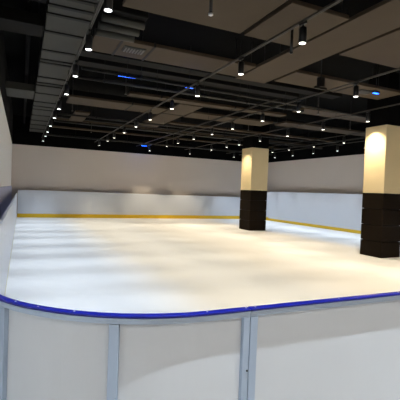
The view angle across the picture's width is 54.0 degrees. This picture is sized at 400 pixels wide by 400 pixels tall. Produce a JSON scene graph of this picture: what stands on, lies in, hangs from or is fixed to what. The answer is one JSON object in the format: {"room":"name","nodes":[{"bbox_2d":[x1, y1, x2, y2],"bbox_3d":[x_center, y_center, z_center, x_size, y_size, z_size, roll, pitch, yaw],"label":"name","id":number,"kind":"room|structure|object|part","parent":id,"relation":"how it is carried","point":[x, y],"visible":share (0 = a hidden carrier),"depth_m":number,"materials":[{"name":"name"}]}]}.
{"room":"ice rink","nodes":[
{"label":"ice rink","id":0,"kind":"room"},
{"bbox_2d":[0,30,12,186],"bbox_3d":[-4.534,-1.297,8.605,0.200,5.330,26.300,2,1,-25],"label":"wall","id":1,"kind":"structure","parent":0,"point":[6,112],"depth_m":11.45,"materials":[{"name":"paint"}]},
{"bbox_2d":[0,186,11,218],"bbox_3d":[-5.709,0.441,11.354,0.035,1.650,20.050,2,1,-25],"label":"trim","id":2,"kind":"structure","parent":1,"relation":"attached to","point":[5,192],"depth_m":12.06,"materials":[{"name":"blue plastic"}]},
{"bbox_2d":[11,115,242,216],"bbox_3d":[-2.845,-1.556,23.709,15.389,5.330,0.200,2,1,-25],"label":"wall","id":3,"kind":"structure","parent":0,"point":[55,163],"depth_m":22.73,"materials":[{"name":"paint"}]},
{"bbox_2d":[0,0,399,137],"bbox_3d":[2.662,-3.854,11.778,15.789,0.200,26.300,2,1,-25],"label":"ceiling","id":4,"kind":"structure","parent":0,"point":[159,29],"depth_m":11.46,"materials":[{"name":"black paint"}]},
{"bbox_2d":[5,59,34,98],"bbox_3d":[-5.434,-3.644,11.896,0.769,0.850,1.200,2,1,-25],"label":"ceiling beam","id":5,"kind":"structure","parent":4,"relation":"attached to","point":[13,89],"depth_m":11.50,"materials":[{"name":"black metal"}]},
{"bbox_2d":[0,0,43,36],"bbox_3d":[-3.154,-3.448,6.884,0.769,0.850,0.580,2,1,-25],"label":"ceiling beam","id":6,"kind":"structure","parent":4,"relation":"attached to","point":[11,20],"depth_m":6.73,"materials":[{"name":"black"}]},
{"bbox_2d":[23,0,32,123],"bbox_3d":[-5.080,-3.817,11.501,0.121,0.462,19.400,2,1,-25],"label":"ceiling pipe","id":7,"kind":"object","parent":4,"relation":"hanging from","point":[29,2],"visible":0.78,"depth_m":9.66,"materials":[{"name":"black metal"}]},
{"bbox_2d":[31,0,46,3],"bbox_3d":[-2.609,-3.426,5.687,0.769,0.800,0.450,2,1,-25],"label":"ceiling beam","id":8,"kind":"structure","parent":4,"relation":"attached to","point":[40,1],"depth_m":5.98,"materials":[{"name":"black"}]},
{"bbox_2d":[29,0,99,132],"bbox_3d":[-4.241,-3.554,11.068,0.710,0.902,19.900,2,1,-25],"label":"air duct","id":9,"kind":"object","parent":4,"relation":"hanging from","point":[66,22],"visible":0.89,"depth_m":7.80,"materials":[{"name":"black metal"}]},
{"bbox_2d":[42,0,103,135],"bbox_3d":[-3.801,-2.978,10.742,0.040,0.199,21.700,2,1,-25],"label":"track","id":10,"kind":"object","parent":9,"relation":"hanging from","point":[98,8],"visible":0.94,"depth_m":7.04,"materials":[{"name":"grey metal"}]},
{"bbox_2d":[57,98,60,109],"bbox_3d":[-4.030,-2.746,11.229,0.129,0.300,0.111,3,1,28],"label":"track spotlight","id":11,"kind":"object","parent":10,"relation":"hanging from","point":[59,101],"visible":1,"depth_m":11.18,"materials":[{"name":"black metal"}]},
{"bbox_2d":[64,81,68,94],"bbox_3d":[-3.190,-2.674,9.382,0.129,0.300,0.111,3,1,28],"label":"track spotlight","id":12,"kind":"object","parent":10,"relation":"hanging from","point":[66,87],"visible":1,"depth_m":9.34,"materials":[{"name":"black metal"}]},
{"bbox_2d":[72,60,78,76],"bbox_3d":[-2.478,-2.612,7.818,0.129,0.300,0.111,3,1,28],"label":"track spotlight","id":13,"kind":"object","parent":10,"relation":"hanging from","point":[75,66],"visible":1,"depth_m":7.77,"materials":[{"name":"black metal"}]},
{"bbox_2d":[85,29,92,50],"bbox_3d":[-1.775,-2.552,6.271,0.129,0.300,0.111,3,1,28],"label":"track spotlight","id":14,"kind":"object","parent":10,"relation":"hanging from","point":[88,38],"visible":1,"depth_m":6.23,"materials":[{"name":"black metal"}]},
{"bbox_2d":[103,0,112,11],"bbox_3d":[-1.133,-2.497,4.861,0.129,0.300,0.111,3,1,28],"label":"track spotlight","id":15,"kind":"object","parent":10,"relation":"hanging from","point":[108,4],"visible":1,"depth_m":4.82,"materials":[{"name":"black"}]},
{"bbox_2d":[69,90,89,121],"bbox_3d":[-4.704,-3.675,15.333,0.530,0.880,2.050,2,1,-25],"label":"duct","id":16,"kind":"object","parent":4,"relation":"hanging from","point":[77,112],"visible":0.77,"depth_m":14.91,"materials":[{"name":"black metal"}]},
{"bbox_2d":[66,79,167,113],"bbox_3d":[-2.715,-3.542,13.000,3.140,0.892,1.070,2,1,-25],"label":"duct","id":17,"kind":"object","parent":4,"relation":"hanging from","point":[72,99],"visible":0.88,"depth_m":12.79,"materials":[{"name":"black metal"}]},
{"bbox_2d":[94,0,148,42],"bbox_3d":[-1.348,-3.317,6.650,0.710,0.962,1.050,2,1,-25],"label":"air duct","id":18,"kind":"object","parent":4,"relation":"hanging from","point":[123,23],"visible":0.84,"depth_m":6.41,"materials":[{"name":"black metal"}]},
{"bbox_2d":[120,62,136,77],"bbox_3d":[-1.646,-3.336,8.981,0.460,1.048,0.060,2,1,-25],"label":"light","id":19,"kind":"object","parent":4,"relation":"hanging from","point":[127,62],"visible":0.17,"depth_m":8.98,"materials":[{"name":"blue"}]},
{"bbox_2d":[48,132,272,154],"bbox_3d":[-1.446,-3.550,21.959,13.200,1.162,0.121,2,1,-25],"label":"ceiling pipe","id":20,"kind":"object","parent":4,"relation":"hanging from","point":[127,132],"visible":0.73,"depth_m":21.05,"materials":[{"name":"black metal"}]},
{"bbox_2d":[95,0,342,141],"bbox_3d":[-1.327,-2.912,11.870,0.040,0.209,21.700,2,1,-25],"label":"track","id":21,"kind":"object","parent":20,"relation":"attached to","point":[335,2],"visible":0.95,"depth_m":6.86,"materials":[{"name":"grey metal"}]},
{"bbox_2d":[170,97,173,108],"bbox_3d":[-0.753,-2.605,10.592,0.129,0.300,0.111,3,1,28],"label":"track spotlight","id":22,"kind":"object","parent":21,"relation":"hanging from","point":[172,98],"visible":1,"depth_m":10.55,"materials":[{"name":"black metal"}]},
{"bbox_2d":[195,82,199,96],"bbox_3d":[-0.054,-2.545,9.055,0.129,0.300,0.111,3,1,28],"label":"track spotlight","id":23,"kind":"object","parent":21,"relation":"hanging from","point":[197,88],"visible":1,"depth_m":9.01,"materials":[{"name":"black metal"}]},
{"bbox_2d":[238,57,243,74],"bbox_3d":[0.761,-2.475,7.263,0.129,0.300,0.111,3,1,28],"label":"track spotlight","id":24,"kind":"object","parent":21,"relation":"hanging from","point":[240,63],"visible":1,"depth_m":7.22,"materials":[{"name":"black metal"}]},
{"bbox_2d":[298,21,306,44],"bbox_3d":[1.486,-2.413,5.671,0.129,0.300,0.111,3,1,28],"label":"track spotlight","id":25,"kind":"object","parent":21,"relation":"hanging from","point":[303,29],"visible":1,"depth_m":5.63,"materials":[{"name":"black metal"}]},
{"bbox_2d":[146,68,399,146],"bbox_3d":[1.347,-2.834,13.089,0.040,0.209,21.700,2,1,-25],"label":"track","id":26,"kind":"object","parent":20,"relation":"attached to","point":[397,69],"visible":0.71,"depth_m":10.02,"materials":[{"name":"grey metal"}]},
{"bbox_2d":[261,111,264,121],"bbox_3d":[1.896,-2.530,11.866,0.129,0.300,0.111,3,1,28],"label":"track spotlight","id":27,"kind":"object","parent":26,"relation":"hanging from","point":[262,114],"visible":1,"depth_m":11.82,"materials":[{"name":"black metal"}]},
{"bbox_2d":[296,100,300,111],"bbox_3d":[2.600,-2.470,10.320,0.129,0.300,0.111,3,1,28],"label":"track spotlight","id":28,"kind":"object","parent":26,"relation":"hanging from","point":[298,104],"visible":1,"depth_m":10.28,"materials":[{"name":"black metal"}]},
{"bbox_2d":[353,82,358,96],"bbox_3d":[3.402,-2.401,8.555,0.129,0.300,0.111,3,1,28],"label":"track spotlight","id":29,"kind":"object","parent":26,"relation":"hanging from","point":[355,88],"visible":1,"depth_m":8.51,"materials":[{"name":"black metal"}]},
{"bbox_2d":[185,103,399,149],"bbox_3d":[3.567,-2.770,14.101,0.040,0.209,21.700,2,1,-25],"label":"track","id":30,"kind":"object","parent":20,"relation":"attached to","point":[397,103],"visible":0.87,"depth_m":13.38,"materials":[{"name":"grey metal"}]},
{"bbox_2d":[321,120,324,129],"bbox_3d":[4.074,-2.470,12.970,0.129,0.300,0.111,3,1,28],"label":"track spotlight","id":31,"kind":"object","parent":30,"relation":"hanging from","point":[323,123],"visible":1,"depth_m":12.93,"materials":[{"name":"black metal"}]},
{"bbox_2d":[366,111,370,121],"bbox_3d":[4.835,-2.404,11.296,0.129,0.300,0.111,3,1,28],"label":"track spotlight","id":32,"kind":"object","parent":30,"relation":"hanging from","point":[368,114],"visible":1,"depth_m":11.25,"materials":[{"name":"black metal"}]},
{"bbox_2d":[226,131,365,153],"bbox_3d":[6.186,-2.695,15.296,0.040,0.209,21.700,2,1,-25],"label":"track","id":33,"kind":"object","parent":20,"relation":"attached to","point":[365,131],"visible":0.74,"depth_m":17.27,"materials":[{"name":"grey metal"}]},
{"bbox_2d":[271,141,363,152],"bbox_3d":[7.869,-2.646,16.063,0.040,0.209,21.700,2,1,-25],"label":"track","id":34,"kind":"object","parent":20,"relation":"attached to","point":[357,141],"visible":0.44,"depth_m":19.73,"materials":[{"name":"grey metal"}]},
{"bbox_2d":[51,119,283,149],"bbox_3d":[-0.898,-3.641,20.885,13.100,0.892,0.220,2,1,-25],"label":"duct","id":35,"kind":"object","parent":4,"relation":"hanging from","point":[53,125],"visible":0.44,"depth_m":19.90,"materials":[{"name":"black metal"}]},
{"bbox_2d":[138,88,202,126],"bbox_3d":[-1.242,-3.521,14.688,0.840,0.892,4.800,2,1,-25],"label":"duct","id":36,"kind":"object","parent":4,"relation":"hanging from","point":[180,109],"visible":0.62,"depth_m":13.91,"materials":[{"name":"black"}]},
{"bbox_2d":[91,26,255,76],"bbox_3d":[-0.497,-3.351,8.102,3.400,0.892,0.870,2,1,-25],"label":"duct","id":37,"kind":"object","parent":4,"relation":"hanging from","point":[154,52],"visible":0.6,"depth_m":7.98,"materials":[{"name":"black"}]},
{"bbox_2d":[121,45,145,54],"bbox_3d":[-1.293,-2.920,7.674,0.420,0.034,0.300,2,1,-25],"label":"ceiling vent","id":38,"kind":"object","parent":37,"relation":"attached to","point":[129,49],"visible":1,"depth_m":7.63,"materials":[{"name":"grey metal"}]},
{"bbox_2d":[55,110,295,142],"bbox_3d":[-0.462,-3.748,19.815,13.000,0.600,0.300,2,1,-25],"label":"duct","id":39,"kind":"object","parent":4,"relation":"hanging from","point":[59,116],"visible":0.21,"depth_m":19.22,"materials":[{"name":"black metal"}]},
{"bbox_2d":[56,114,308,144],"bbox_3d":[0.049,-3.560,18.802,13.100,0.892,0.240,2,1,-25],"label":"duct","id":40,"kind":"object","parent":4,"relation":"hanging from","point":[57,118],"visible":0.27,"depth_m":17.93,"materials":[{"name":"black metal"}]},
{"bbox_2d":[77,56,298,98],"bbox_3d":[0.006,-3.594,11.185,6.700,0.500,0.400,2,1,-25],"label":"duct","id":41,"kind":"object","parent":4,"relation":"hanging from","point":[84,61],"visible":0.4,"depth_m":10.81,"materials":[{"name":"black metal"}]},
{"bbox_2d":[55,119,321,148],"bbox_3d":[0.417,-3.400,17.865,13.200,1.142,0.121,2,1,-25],"label":"ceiling pipe","id":42,"kind":"object","parent":4,"relation":"hanging from","point":[56,120],"visible":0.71,"depth_m":16.89,"materials":[{"name":"black metal"}]},
{"bbox_2d":[76,70,303,111],"bbox_3d":[0.132,-3.301,10.649,6.700,1.052,0.101,2,1,-25],"label":"ceiling pipe","id":43,"kind":"object","parent":4,"relation":"hanging from","point":[104,80],"visible":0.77,"depth_m":10.28,"materials":[{"name":"black metal"}]},
{"bbox_2d":[58,107,342,145],"bbox_3d":[1.018,-3.371,16.546,13.200,1.097,0.092,2,1,-25],"label":"ceiling pipe","id":44,"kind":"object","parent":4,"relation":"hanging from","point":[164,125],"visible":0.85,"depth_m":15.71,"materials":[{"name":"black metal"}]},
{"bbox_2d":[122,0,287,32],"bbox_3d":[0.113,-3.278,5.541,2.030,0.880,1.620,2,1,-25],"label":"ceiling panel","id":45,"kind":"object","parent":4,"relation":"hanging from","point":[236,16],"visible":1,"depth_m":5.89,"materials":[{"name":"black"}]},
{"bbox_2d":[208,0,212,15],"bbox_3d":[0.140,-2.524,4.747,0.060,0.590,0.060,2,1,-25],"label":"lamp","id":46,"kind":"object","parent":45,"relation":"hanging from","point":[210,13],"visible":1,"depth_m":4.73,"materials":[{"name":"black metal"}]},
{"bbox_3d":[0.141,-2.539,4.747,0.043,0.560,0.044,2,1,-25],"label":"rod","id":47,"kind":"part","parent":46,"relation":"part of","materials":[{"name":"black metal"}]},
{"bbox_2d":[127,78,285,116],"bbox_3d":[0.426,-3.409,12.482,5.450,0.892,0.380,2,1,-25],"label":"duct","id":48,"kind":"object","parent":4,"relation":"hanging from","point":[132,93],"visible":0.81,"depth_m":12.23,"materials":[{"name":"black metal"}]},
{"bbox_2d":[62,89,351,129],"bbox_3d":[1.216,-3.653,16.130,13.000,0.500,0.400,2,1,-25],"label":"duct","id":49,"kind":"object","parent":4,"relation":"hanging from","point":[75,92],"visible":0.49,"depth_m":14.78,"materials":[{"name":"black metal"}]},
{"bbox_2d":[137,91,277,145],"bbox_3d":[-0.821,-3.422,16.532,0.072,1.137,13.800,2,1,-25],"label":"ceiling pipe","id":50,"kind":"object","parent":4,"relation":"hanging from","point":[208,121],"visible":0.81,"depth_m":13.44,"materials":[{"name":"black metal"}]},
{"bbox_2d":[79,44,341,98],"bbox_3d":[0.741,-3.526,10.533,7.700,0.550,0.400,2,1,-25],"label":"duct","id":51,"kind":"object","parent":4,"relation":"hanging from","point":[272,84],"visible":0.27,"depth_m":10.22,"materials":[{"name":"black metal"}]},
{"bbox_2d":[82,53,365,117],"bbox_3d":[3.403,-3.154,11.302,13.211,1.120,0.078,2,1,-27],"label":"ceiling pipe","id":52,"kind":"object","parent":4,"relation":"hanging from","point":[83,68],"visible":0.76,"depth_m":9.71,"materials":[{"name":"black metal"}]},
{"bbox_2d":[184,106,272,125],"bbox_3d":[1.116,-3.431,14.719,3.340,0.892,0.920,2,1,-25],"label":"duct","id":53,"kind":"object","parent":4,"relation":"hanging from","point":[195,114],"visible":0.72,"depth_m":14.55,"materials":[{"name":"black metal"}]},
{"bbox_2d":[168,121,336,142],"bbox_3d":[2.816,-3.431,17.790,8.900,0.892,0.300,2,1,-25],"label":"duct","id":54,"kind":"object","parent":4,"relation":"hanging from","point":[170,122],"visible":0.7,"depth_m":17.39,"materials":[{"name":"black metal"}]},
{"bbox_2d":[244,0,348,46],"bbox_3d":[1.537,-3.241,6.382,1.080,0.880,1.330,2,1,-25],"label":"ceiling panel","id":55,"kind":"object","parent":4,"relation":"hanging from","point":[290,13],"visible":0.91,"depth_m":6.17,"materials":[{"name":"black"}]},
{"bbox_2d":[289,29,293,53],"bbox_3d":[1.497,-2.592,6.406,0.060,0.420,0.060,2,1,-25],"label":"conduit","id":56,"kind":"object","parent":55,"relation":"hanging from","point":[292,30],"visible":0.88,"depth_m":6.39,"materials":[{"name":"black metal"}]},
{"bbox_2d":[239,128,365,154],"bbox_3d":[6.181,-3.175,17.748,0.082,1.142,17.400,2,1,-25],"label":"ceiling pipe","id":57,"kind":"object","parent":4,"relation":"hanging from","point":[289,128],"visible":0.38,"depth_m":18.41,"materials":[{"name":"black metal"}]},
{"bbox_2d":[235,0,399,82],"bbox_3d":[2.232,-3.234,7.292,0.820,0.880,4.850,2,1,-25],"label":"ceiling panel","id":58,"kind":"object","parent":4,"relation":"hanging from","point":[383,17],"visible":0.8,"depth_m":6.88,"materials":[{"name":"black metal"}]},
{"bbox_2d":[275,100,365,136],"bbox_3d":[5.515,-3.292,16.203,5.300,0.892,0.770,2,1,-25],"label":"duct","id":59,"kind":"object","parent":4,"relation":"hanging from","point":[286,123],"visible":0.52,"depth_m":15.78,"materials":[{"name":"black"}]},
{"bbox_2d":[314,60,326,90],"bbox_3d":[2.544,-2.995,8.185,0.320,1.370,0.120,2,1,-25],"label":"box","id":60,"kind":"object","parent":4,"relation":"hanging from","point":[320,80],"visible":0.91,"depth_m":8.16,"materials":[{"name":"black metal"}]},
{"bbox_3d":[2.523,-2.461,8.197,0.120,0.200,0.120,2,1,-25],"label":"casing","id":61,"kind":"part","parent":60,"relation":"part of","materials":[{"name":"black"}]},
{"bbox_2d":[292,103,366,122],"bbox_3d":[6.032,-3.222,13.858,6.300,0.892,0.670,2,1,-25],"label":"duct","id":62,"kind":"object","parent":4,"relation":"hanging from","point":[310,111],"visible":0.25,"depth_m":13.06,"materials":[{"name":"black metal"}]},
{"bbox_2d":[274,44,399,99],"bbox_3d":[3.534,-3.230,9.765,3.440,0.892,0.850,2,1,-25],"label":"ceiling panel","id":63,"kind":"object","parent":4,"relation":"hanging from","point":[297,77],"visible":0.66,"depth_m":9.53,"materials":[{"name":"black"}]},
{"bbox_2d":[359,89,371,94],"bbox_3d":[4.186,-2.759,10.041,0.420,0.034,0.300,2,1,-25],"label":"ceiling vent","id":64,"kind":"object","parent":63,"relation":"attached to","point":[362,91],"visible":0.75,"depth_m":9.95,"materials":[{"name":"grey metal"}]},
{"bbox_2d":[339,10,399,67],"bbox_3d":[3.964,-3.166,7.253,2.140,0.880,1.540,2,1,-25],"label":"ceiling panel","id":65,"kind":"object","parent":4,"relation":"hanging from","point":[384,49],"visible":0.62,"depth_m":7.25,"materials":[{"name":"black"}]},
{"bbox_2d":[372,73,379,93],"bbox_3d":[4.279,-3.108,9.498,0.200,1.068,0.060,2,1,-25],"label":"light","id":66,"kind":"object","parent":4,"relation":"hanging from","point":[373,91],"visible":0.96,"depth_m":9.49,"materials":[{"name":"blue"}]},
{"bbox_2d":[267,123,366,193],"bbox_3d":[9.645,-0.887,15.071,0.200,5.330,26.300,2,1,-25],"label":"wall","id":67,"kind":"structure","parent":0,"point":[327,170],"depth_m":21.54,"materials":[{"name":"paint"}]},
{"bbox_3d":[2.448,1.681,11.897,15.789,0.220,26.300,2,1,-25],"label":"floor","id":68,"kind":"structure","parent":0,"visible":0},
{"bbox_2d":[0,193,16,295],"bbox_3d":[-5.383,0.618,11.273,0.040,1.264,19.800,2,1,-25],"label":"board","id":69,"kind":"object","parent":68,"relation":"on","point":[8,220],"visible":1,"depth_m":6.28,"materials":[{"name":"white plastic"}]},
{"bbox_3d":[-5.360,-0.006,11.259,0.038,0.014,19.800,2,1,-25],"label":"cap rail","id":70,"kind":"part","parent":69,"relation":"part of","materials":[{"name":"white plastic"}]},
{"bbox_2d":[17,190,240,218],"bbox_3d":[-3.229,0.361,23.139,13.660,1.434,0.053,2,1,-25],"label":"board","id":71,"kind":"object","parent":68,"relation":"on","point":[31,203],"visible":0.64,"depth_m":22.58,"materials":[{"name":"white plastic"}]},
{"bbox_3d":[-3.204,-0.348,23.129,13.660,0.014,0.043,2,1,-25],"label":"cap rail","id":72,"kind":"part","parent":71,"relation":"part of","materials":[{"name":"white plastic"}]},
{"bbox_2d":[5,217,399,313],"bbox_3d":[1.534,1.477,13.914,14.790,0.030,20.780,2,1,-25],"label":"ice rink surface","id":73,"kind":"object","parent":68,"relation":"on","point":[108,265],"visible":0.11,"depth_m":9.04,"materials":[{"name":"white ice"}]},
{"bbox_2d":[0,295,250,399],"bbox_3d":[-0.585,1.055,1.895,1.574,1.166,0.397,3,1,15],"label":"fence section","id":74,"kind":"object","parent":73,"relation":"on","point":[47,353],"visible":1,"depth_m":1.73,"materials":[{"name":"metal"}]},
{"bbox_3d":[-0.942,1.063,1.861,0.046,1.122,0.029,3,2,35],"label":"post","id":75,"kind":"part","parent":74,"relation":"part of","materials":[{"name":"metal"}]},
{"bbox_3d":[-0.667,1.061,1.761,0.533,1.091,0.044,3,1,17],"label":"panel","id":76,"kind":"part","parent":74,"relation":"part of","materials":[{"name":"white plastic"}]},
{"bbox_3d":[-0.386,1.089,1.690,0.043,1.122,0.029,2,1,0],"label":"post","id":77,"kind":"part","parent":74,"relation":"part of","materials":[{"name":"metal"}]},
{"bbox_3d":[-0.564,0.502,1.881,1.569,0.024,0.381,3,1,15],"label":"rail","id":78,"kind":"part","parent":74,"relation":"part of","materials":[{"name":"metal"}]},
{"bbox_3d":[-0.564,0.482,1.878,1.574,0.013,0.388,3,1,15],"label":"cap rail","id":79,"kind":"part","parent":74,"relation":"part of","materials":[{"name":"blue plastic"}]},
{"bbox_3d":[-0.091,1.083,1.763,0.561,1.091,0.040,2,1,-16],"label":"panel","id":80,"kind":"part","parent":74,"relation":"part of","materials":[{"name":"white plastic"}]},
{"bbox_3d":[0.193,1.107,1.855,0.034,1.122,0.029,2,1,-25],"label":"post","id":81,"kind":"part","parent":74,"relation":"part of","materials":[{"name":"metal"}]},
{"bbox_2d":[239,114,269,230],"bbox_3d":[2.556,-1.249,18.439,0.908,5.300,0.908,2,1,-25],"label":"column","id":82,"kind":"structure","parent":73,"relation":"on","point":[255,153],"depth_m":18.08,"materials":[{"name":"beige paint"}]},
{"bbox_3d":[2.481,0.703,18.481,0.908,0.451,0.908,2,1,-25],"label":"panel","id":83,"kind":"part","parent":82,"relation":"part of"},
{"bbox_3d":[2.462,1.167,18.491,0.908,0.451,0.908,2,1,-25],"label":"panel","id":84,"kind":"part","parent":82,"relation":"part of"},
{"bbox_3d":[2.517,-0.226,18.461,0.908,0.451,0.908,2,1,-25],"label":"panel","id":85,"kind":"part","parent":82,"relation":"part of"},
{"bbox_3d":[2.498,0.238,18.471,0.908,0.451,0.908,2,1,-25],"label":"panel","id":86,"kind":"part","parent":82,"relation":"part of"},
{"bbox_2d":[266,192,268,219],"bbox_3d":[3.785,0.384,25.849,1.609,1.814,0.372,3,1,20],"label":"board","id":87,"kind":"object","parent":73,"relation":"on","point":[267,207],"visible":0.2,"depth_m":25.52,"materials":[{"name":"white plastic"}]},
{"bbox_2d":[247,291,399,399],"bbox_3d":[0.891,1.106,2.179,1.498,1.166,0.048,2,1,-25],"label":"fence section","id":88,"kind":"object","parent":73,"relation":"on","point":[340,348],"visible":0.91,"depth_m":2.07,"materials":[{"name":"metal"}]},
{"bbox_3d":[0.230,1.109,1.872,0.040,1.122,0.029,2,1,-25],"label":"post","id":89,"kind":"part","parent":88,"relation":"part of","materials":[{"name":"metal"}]},
{"bbox_3d":[0.915,0.533,2.162,1.498,0.013,0.038,2,1,-25],"label":"cap rail","id":90,"kind":"part","parent":88,"relation":"part of","materials":[{"name":"blue plastic"}]},
{"bbox_3d":[0.914,0.553,2.163,1.498,0.024,0.028,2,1,-25],"label":"rail","id":91,"kind":"part","parent":88,"relation":"part of","materials":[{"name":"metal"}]},
{"bbox_2d":[360,72,399,257],"bbox_3d":[5.433,-0.990,11.607,0.788,5.300,0.758,2,1,-25],"label":"column","id":92,"kind":"structure","parent":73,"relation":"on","point":[380,228],"depth_m":11.30,"materials":[{"name":"beige paint"}]},
{"bbox_3d":[5.340,1.426,11.659,0.788,0.451,0.758,2,1,-25],"label":"panel","id":93,"kind":"part","parent":92,"relation":"part of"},
{"bbox_3d":[5.376,0.497,11.639,0.788,0.451,0.758,2,1,-25],"label":"panel","id":94,"kind":"part","parent":92,"relation":"part of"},
{"bbox_3d":[5.358,0.961,11.649,0.788,0.451,0.758,2,1,-25],"label":"panel","id":95,"kind":"part","parent":92,"relation":"part of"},
{"bbox_3d":[5.394,0.032,11.629,0.788,0.451,0.758,2,1,-25],"label":"panel","id":96,"kind":"part","parent":92,"relation":"part of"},
{"bbox_2d":[268,192,362,233],"bbox_3d":[8.536,0.740,16.466,0.053,1.874,19.680,2,1,-25],"label":"board","id":97,"kind":"object","parent":68,"relation":"on","point":[332,211],"visible":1,"depth_m":21.13,"materials":[{"name":"white plastic"}]}
]}

